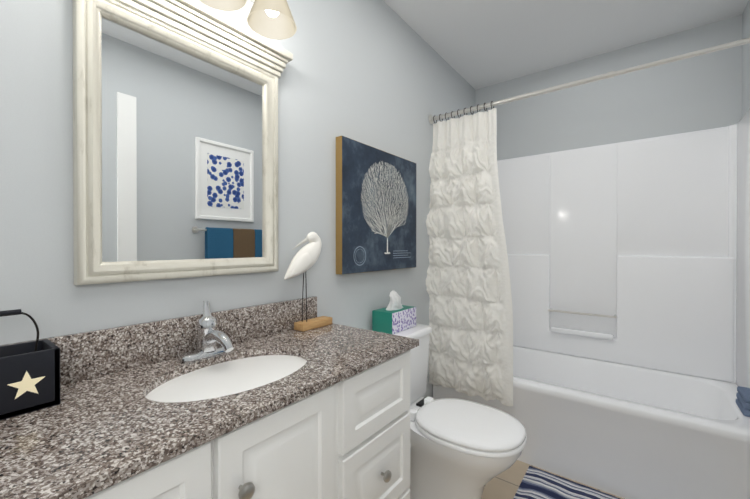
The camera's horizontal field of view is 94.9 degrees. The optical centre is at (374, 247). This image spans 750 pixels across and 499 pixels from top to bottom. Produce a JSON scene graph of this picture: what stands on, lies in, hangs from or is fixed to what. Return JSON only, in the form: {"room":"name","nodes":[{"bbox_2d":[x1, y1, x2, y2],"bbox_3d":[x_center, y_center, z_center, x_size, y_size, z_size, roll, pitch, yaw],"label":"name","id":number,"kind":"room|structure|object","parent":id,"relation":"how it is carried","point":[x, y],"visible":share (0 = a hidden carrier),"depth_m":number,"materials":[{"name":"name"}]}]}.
{"room":"bathroom","nodes":[
{"label":"bathroom","id":0,"kind":"room"},
{"bbox_2d":[0,0,474,397],"bbox_3d":[-0.199,-0.053,1.572,0.100,2.475,3.450,0,0,37],"label":"wall","id":1,"kind":"structure","parent":0,"point":[382,75],"depth_m":1.31,"materials":[{"name":"paint"}]},
{"bbox_2d":[0,296,316,383],"bbox_3d":[-0.685,0.258,0.832,0.019,0.110,1.460,0,0,37],"label":"backsplash","id":2,"kind":"structure","parent":1,"relation":"attached to","point":[83,355],"depth_m":0.92,"materials":[{"name":"stone"}]},
{"bbox_2d":[72,0,292,284],"bbox_3d":[-0.514,-0.307,1.017,0.067,0.788,0.634,0,0,37],"label":"mirror","id":3,"kind":"object","parent":1,"relation":"attached to","point":[175,138],"visible":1,"depth_m":0.97,"materials":[{"name":"clear glass"}]},
{"bbox_2d":[199,0,296,39],"bbox_3d":[-0.458,-0.811,0.955,0.229,0.243,0.530,0,0,37],"label":"sconce","id":4,"kind":"object","parent":1,"relation":"attached to","point":[271,19],"visible":1,"depth_m":1.08,"materials":[{"name":"beige glass"}]},
{"bbox_2d":[336,136,415,274],"bbox_3d":[0.034,-0.186,1.762,0.038,0.605,0.635,0,0,37],"label":"picture","id":5,"kind":"object","parent":1,"relation":"attached to","point":[375,209],"visible":1,"depth_m":1.68,"materials":[{"name":"blue"}]},
{"bbox_2d":[428,37,749,123],"bbox_3d":[0.963,-0.822,1.757,1.518,0.060,0.060,0,0,37],"label":"curtain rod","id":6,"kind":"object","parent":1,"relation":"attached to","point":[611,74],"visible":0.94,"depth_m":1.66,"materials":[{"name":"silver metal"}]},
{"bbox_2d":[426,101,512,405],"bbox_3d":[0.549,0.011,2.027,0.515,1.702,0.124,0,0,37],"label":"shower curtain","id":7,"kind":"object","parent":6,"relation":"hanging from","point":[468,286],"visible":1,"depth_m":2.01,"materials":[{"name":"fabric"}]},
{"bbox_2d":[481,460,623,498],"bbox_3d":[0.446,1.236,1.088,1.720,0.100,3.450,0,0,37],"label":"floor","id":8,"kind":"structure","parent":0,"point":[505,484],"depth_m":1.73,"materials":[{"name":"tile"}]},
{"bbox_2d":[64,344,418,498],"bbox_3d":[-0.488,0.761,0.703,0.490,0.855,1.490,0,0,37],"label":"bathroom vanity","id":9,"kind":"object","parent":8,"relation":"on","point":[347,437],"depth_m":0.79,"materials":[{"name":"white wood"}]},
{"bbox_2d":[0,324,418,498],"bbox_3d":[-0.492,0.323,0.711,0.472,0.020,1.502,0,0,37],"label":"countertop","id":10,"kind":"structure","parent":9,"relation":"on","point":[101,427],"depth_m":0.65,"materials":[{"name":"stone"}]},
{"bbox_2d":[0,309,60,419],"bbox_3d":[-0.718,0.219,0.662,0.117,0.188,0.150,0,0,37],"label":"lantern box","id":11,"kind":"object","parent":10,"relation":"on","point":[29,376],"visible":1,"depth_m":0.66,"materials":[{"name":"black paint"}]},
{"bbox_2d":[172,301,239,363],"bbox_3d":[-0.448,0.234,0.972,0.157,0.154,0.156,0,0,37],"label":"faucet","id":12,"kind":"object","parent":10,"relation":"on","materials":[{"name":"silver metal"}]},
{"bbox_2d":[140,348,311,407],"bbox_3d":[-0.353,0.397,0.881,0.288,0.153,0.422,0,0,37],"label":"sink","id":13,"kind":"object","parent":10,"relation":"in","point":[205,381],"depth_m":0.90,"materials":[{"name":"white ceramic"}]},
{"bbox_2d":[284,232,331,331],"bbox_3d":[-0.258,0.124,1.317,0.053,0.371,0.219,0,0,37],"label":"bird figurine","id":14,"kind":"object","parent":10,"relation":"on","point":[305,257],"visible":1,"depth_m":1.30,"materials":[{"name":"white ceramic"}]},
{"bbox_2d":[393,324,526,498],"bbox_3d":[0.278,0.797,1.515,0.719,0.775,0.494,0,0,37],"label":"toilet","id":15,"kind":"object","parent":8,"relation":"on","point":[462,449],"visible":0.71,"depth_m":1.38,"materials":[{"name":"white ceramic"}]},
{"bbox_2d":[372,290,415,333],"bbox_3d":[0.100,0.311,1.736,0.120,0.192,0.220,0,0,37],"label":"tissue box","id":16,"kind":"object","parent":15,"relation":"on","point":[395,315],"visible":0.98,"depth_m":1.68,"materials":[{"name":"cardboard"}]},
{"bbox_2d":[513,466,619,498],"bbox_3d":[1.020,1.177,1.429,0.820,0.014,0.468,0,0,37],"label":"bath mat","id":17,"kind":"object","parent":8,"relation":"on","point":[536,483],"visible":1,"depth_m":1.67,"materials":[{"name":"blue fabric"}]},
{"bbox_2d":[433,109,749,498],"bbox_3d":[1.199,0.251,2.073,1.514,1.862,0.757,0,0,37],"label":"bathtub","id":18,"kind":"object","parent":8,"relation":"on","point":[629,266],"visible":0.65,"depth_m":2.04,"materials":[{"name":"white plastic"}]},
{"bbox_2d":[736,386,749,416],"bbox_3d":[1.698,0.702,1.572,0.052,0.089,0.160,0,0,37],"label":"washcloth","id":19,"kind":"object","parent":18,"relation":"on","point":[743,399],"visible":1,"depth_m":1.55,"materials":[{"name":"blue fabric"}]},
{"bbox_2d":[383,0,747,89],"bbox_3d":[0.446,-1.339,1.076,1.720,0.100,3.450,0,0,37],"label":"ceiling","id":20,"kind":"structure","parent":0,"point":[476,44],"depth_m":2.01,"materials":[{"name":"paint"}]},
{"bbox_2d":[475,15,741,160],"bbox_3d":[1.460,-0.057,2.415,1.520,2.475,0.100,0,0,37],"label":"wall","id":21,"kind":"structure","parent":0,"point":[699,92],"depth_m":2.22,"materials":[{"name":"paint"}]},
{"bbox_2d":[742,0,749,116],"bbox_3d":[1.091,-0.049,0.592,0.100,2.475,3.450,0,0,37],"label":"wall","id":22,"kind":"structure","parent":0,"point":[746,63],"depth_m":1.83,"materials":[{"name":"paint"}]}
]}

